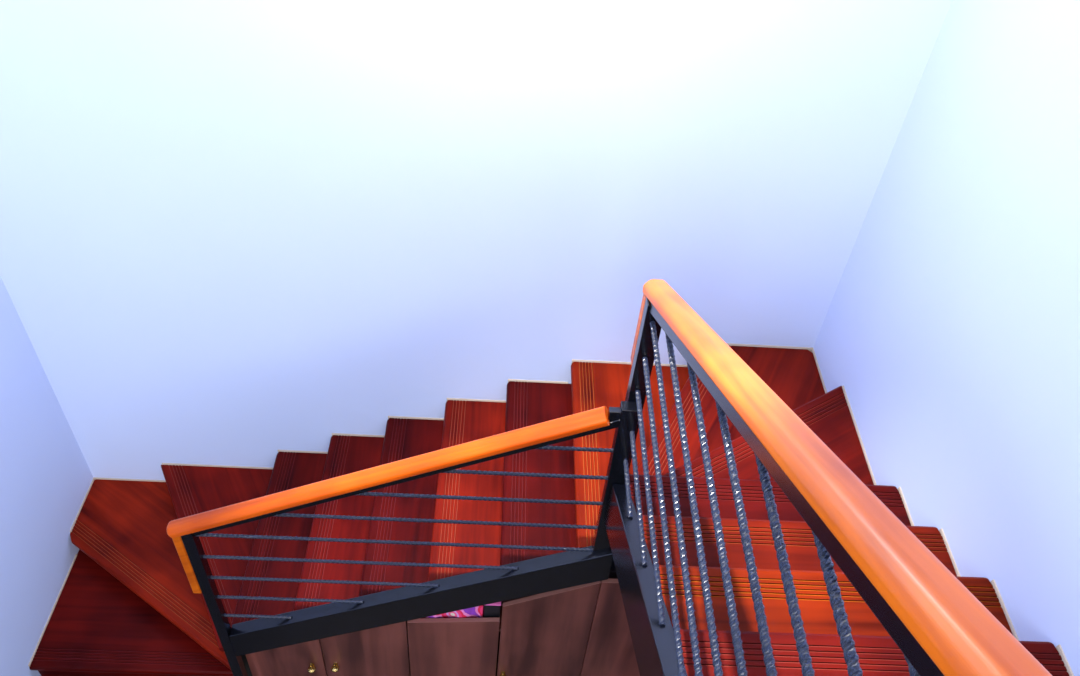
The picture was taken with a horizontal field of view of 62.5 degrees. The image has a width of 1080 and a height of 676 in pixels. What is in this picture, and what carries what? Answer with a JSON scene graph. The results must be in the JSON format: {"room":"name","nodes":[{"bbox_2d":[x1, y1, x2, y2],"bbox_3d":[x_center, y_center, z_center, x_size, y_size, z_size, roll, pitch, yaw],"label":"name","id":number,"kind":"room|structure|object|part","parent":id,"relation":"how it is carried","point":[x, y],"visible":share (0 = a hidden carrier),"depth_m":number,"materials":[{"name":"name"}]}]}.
{"room":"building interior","nodes":[
{"label":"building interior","id":0,"kind":"room"},
{"bbox_2d":[0,276,92,675],"bbox_3d":[-2.358,0.147,1.245,0.178,6.896,4.419,3,44,-3],"label":"wall","id":1,"kind":"structure","parent":0,"point":[46,477],"depth_m":4.26,"materials":[{"name":"paint"}]},
{"bbox_2d":[241,560,614,675],"bbox_3d":[-0.663,2.620,3.779,4.053,0.107,4.597,3,44,-3],"label":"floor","id":2,"kind":"structure","parent":0,"point":[244,658],"depth_m":4.59,"materials":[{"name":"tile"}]},
{"bbox_2d":[28,549,232,675],"bbox_3d":[-2.006,1.442,4.654,0.982,0.169,0.690,3,44,-3],"label":"stair tread","id":3,"kind":"structure","parent":2,"relation":"on","point":[96,625],"depth_m":4.47,"materials":[{"name":"red wood"}]},
{"bbox_2d":[70,477,230,669],"bbox_3d":[-2.041,1.254,4.614,0.572,0.169,1.428,-19,49,-23],"label":"stair tread","id":4,"kind":"structure","parent":3,"relation":"on","point":[120,524],"depth_m":4.66,"materials":[{"name":"red wood"}]},
{"bbox_2d":[161,463,272,651],"bbox_3d":[-1.727,1.120,4.553,0.703,0.169,1.038,3,44,-3],"label":"stair tread","id":5,"kind":"structure","parent":4,"relation":"on","point":[193,489],"depth_m":4.72,"materials":[{"name":"red wood"}]},
{"bbox_2d":[231,450,327,627],"bbox_3d":[-1.240,1.029,4.465,0.353,0.169,1.038,3,44,-3],"label":"stair tread","id":6,"kind":"structure","parent":5,"relation":"on","point":[292,469],"depth_m":4.36,"materials":[{"name":"red wood"}]},
{"bbox_2d":[293,433,384,610],"bbox_3d":[-0.928,0.930,4.368,0.353,0.169,1.038,3,44,-3],"label":"stair tread","id":7,"kind":"structure","parent":6,"relation":"on","point":[347,453],"depth_m":4.27,"materials":[{"name":"red wood"}]},
{"bbox_2d":[359,416,443,596],"bbox_3d":[-0.616,0.831,4.271,0.353,0.169,1.038,3,44,-3],"label":"stair tread","id":8,"kind":"structure","parent":7,"relation":"on","point":[405,437],"depth_m":4.17,"materials":[{"name":"red wood"}]},
{"bbox_2d":[427,398,505,581],"bbox_3d":[-0.304,0.732,4.174,0.353,0.169,1.038,3,44,-3],"label":"stair tread","id":9,"kind":"structure","parent":8,"relation":"on","point":[465,420],"depth_m":4.07,"materials":[{"name":"red wood"}]},
{"bbox_2d":[500,379,576,565],"bbox_3d":[0.008,0.633,4.077,0.353,0.169,1.038,3,44,-3],"label":"stair tread","id":10,"kind":"structure","parent":9,"relation":"on","point":[528,402],"depth_m":3.96,"materials":[{"name":"red wood"}]},
{"bbox_2d":[571,359,688,547],"bbox_3d":[0.488,0.542,3.988,0.690,0.169,1.038,3,44,-3],"label":"stair tread","id":11,"kind":"structure","parent":10,"relation":"on","point":[594,383],"depth_m":4.10,"materials":[{"name":"red wood"}]},
{"bbox_2d":[633,343,826,475],"bbox_3d":[0.722,0.369,3.959,1.413,0.169,0.635,-21,50,-25],"label":"stair tread","id":12,"kind":"structure","parent":11,"relation":"on","point":[794,374],"depth_m":4.01,"materials":[{"name":"red wood"}]},
{"bbox_2d":[663,385,876,484],"bbox_3d":[0.805,0.473,3.632,0.999,0.169,0.702,3,44,-3],"label":"stair tread","id":13,"kind":"structure","parent":12,"relation":"on","point":[830,416],"depth_m":3.60,"materials":[{"name":"red wood"}]},
{"bbox_2d":[629,474,913,525],"bbox_3d":[0.815,0.684,3.186,1.001,0.169,0.336,3,44,-3],"label":"stair tread","id":14,"kind":"structure","parent":13,"relation":"on","point":[893,498],"depth_m":3.18,"materials":[{"name":"red wood"}]},
{"bbox_2d":[642,515,960,576],"bbox_3d":[0.826,0.769,2.871,1.001,0.169,0.336,3,44,-3],"label":"stair tread","id":15,"kind":"structure","parent":14,"relation":"on","point":[801,549],"depth_m":2.87,"materials":[{"name":"red wood"}]},
{"bbox_2d":[659,565,1018,640],"bbox_3d":[0.837,0.853,2.556,1.001,0.169,0.336,3,44,-3],"label":"stair tread","id":16,"kind":"structure","parent":15,"relation":"on","point":[816,613],"depth_m":2.54,"materials":[{"name":"red wood"}]},
{"bbox_2d":[680,629,1073,675],"bbox_3d":[0.848,0.937,2.241,1.001,0.169,0.336,3,44,-3],"label":"stair tread","id":17,"kind":"structure","parent":16,"relation":"on","point":[878,655],"depth_m":2.26,"materials":[{"name":"red wood"}]},
{"bbox_2d":[167,401,637,675],"bbox_3d":[-0.598,1.020,3.680,1.695,2.325,0.068,3,44,-3],"label":"stair railing","id":18,"kind":"object","parent":2,"relation":"on","point":[185,532],"visible":1,"depth_m":3.26,"materials":[{"name":"orange wood"}]},
{"bbox_3d":[-1.397,1.272,3.920,0.045,1.518,0.045,3,44,-3],"label":"post","id":19,"kind":"part","parent":18,"relation":"part of","materials":[{"name":"black metal"}]},
{"bbox_3d":[-0.595,0.491,3.163,1.761,0.046,0.068,-16,42,15],"label":"handrail","id":20,"kind":"part","parent":18,"relation":"part of","materials":[{"name":"orange wood"}]},
{"bbox_2d":[229,546,612,655],"bbox_3d":[-0.550,1.128,3.787,1.614,0.974,0.060,3,44,-3],"label":"stair stringer","id":21,"kind":"object","parent":18,"relation":"attached to","point":[566,569],"visible":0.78,"depth_m":3.73,"materials":[{"name":"black paint"}]},
{"bbox_3d":[0.268,0.532,3.219,0.062,0.866,0.044,3,44,-3],"label":"post","id":22,"kind":"part","parent":18,"relation":"part of","materials":[{"name":"black paint"}]},
{"bbox_2d":[246,569,639,675],"bbox_3d":[-0.394,1.212,4.325,1.972,1.176,0.655,3,44,-3],"label":"base cabinet","id":23,"kind":"object","parent":2,"relation":"on","point":[580,630],"visible":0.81,"depth_m":4.14,"materials":[{"name":"brown laminate"}]},
{"bbox_3d":[-1.215,1.552,4.266,0.362,0.610,0.020,3,44,-3],"label":"door","id":24,"kind":"part","parent":23,"relation":"part of","materials":[{"name":"brown laminate"}]},
{"bbox_3d":[-1.091,1.565,4.240,0.039,0.060,0.039,3,44,-3],"label":"handle","id":25,"kind":"part","parent":23,"relation":"part of","materials":[{"name":"gold metal"}]},
{"bbox_3d":[-0.977,1.558,4.233,0.039,0.060,0.039,3,44,-3],"label":"handle","id":26,"kind":"part","parent":23,"relation":"part of","materials":[{"name":"gold metal"}]},
{"bbox_3d":[-0.823,1.501,4.216,0.401,0.807,0.020,3,44,-3],"label":"door","id":27,"kind":"part","parent":23,"relation":"part of","materials":[{"name":"brown laminate"}]},
{"bbox_2d":[419,605,482,618],"bbox_3d":[-0.416,1.159,4.085,0.320,0.196,0.265,3,44,-3],"label":"folded cloth","id":28,"kind":"object","parent":23,"relation":"on","point":[474,612],"visible":0.03,"depth_m":4.00,"materials":[{"name":"multicoloured fabric"}]},
{"bbox_3d":[-0.413,1.530,4.244,0.413,0.784,0.020,3,44,-3],"label":"door","id":29,"kind":"part","parent":23,"relation":"part of","materials":[{"name":"brown laminate"}]},
{"bbox_2d":[484,602,500,617],"bbox_3d":[-0.216,1.182,4.070,0.076,0.212,0.201,3,44,-3],"label":"storage box","id":30,"kind":"object","parent":23,"relation":"on","point":[492,610],"visible":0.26,"depth_m":3.97,"materials":[{"name":"black plastic"}]},
{"bbox_3d":[-0.209,1.110,4.000,0.076,0.009,0.201,3,44,-3],"label":"lid","id":31,"kind":"part","parent":30,"relation":"part of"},
{"bbox_3d":[0.015,1.423,4.139,0.404,1.141,0.020,3,44,-3],"label":"door","id":32,"kind":"part","parent":23,"relation":"part of","materials":[{"name":"brown laminate"}]},
{"bbox_3d":[0.404,1.441,4.156,0.372,1.148,0.020,3,44,-3],"label":"fixed panel","id":33,"kind":"part","parent":23,"relation":"part of","materials":[{"name":"brown laminate"}]},
{"bbox_2d":[0,0,952,479],"bbox_3d":[-0.424,-1.360,2.984,4.053,6.896,0.178,3,44,-3],"label":"wall","id":34,"kind":"structure","parent":0,"point":[233,232],"depth_m":3.60,"materials":[{"name":"paint"}]},
{"bbox_2d":[813,0,1079,675],"bbox_3d":[1.508,0.342,1.432,0.178,6.896,4.419,3,44,-3],"label":"wall","id":35,"kind":"structure","parent":0,"point":[950,330],"depth_m":2.75,"materials":[{"name":"paint"}]},
{"bbox_3d":[0.877,1.671,0.821,1.002,0.178,1.689,3,44,-3],"label":"floor","id":36,"kind":"structure","parent":0,"visible":0},
{"bbox_2d":[605,484,687,675],"bbox_3d":[0.316,0.889,2.169,0.058,1.344,1.954,3,44,-3],"label":"stair stringer","id":37,"kind":"object","parent":36,"relation":"attached to","point":[653,643],"visible":0.8,"depth_m":2.56,"materials":[{"name":"black paint"}]},
{"bbox_2d":[623,279,1051,675],"bbox_3d":[0.360,0.529,1.942,0.080,2.403,2.132,3,44,-3],"label":"stair railing","id":38,"kind":"object","parent":37,"relation":"on","point":[940,628],"visible":1,"depth_m":1.36,"materials":[{"name":"orange wood"}]},
{"bbox_3d":[0.308,0.302,3.063,0.056,1.160,0.050,3,44,-3],"label":"post","id":39,"kind":"part","parent":38,"relation":"part of","materials":[{"name":"black metal"}]}
]}

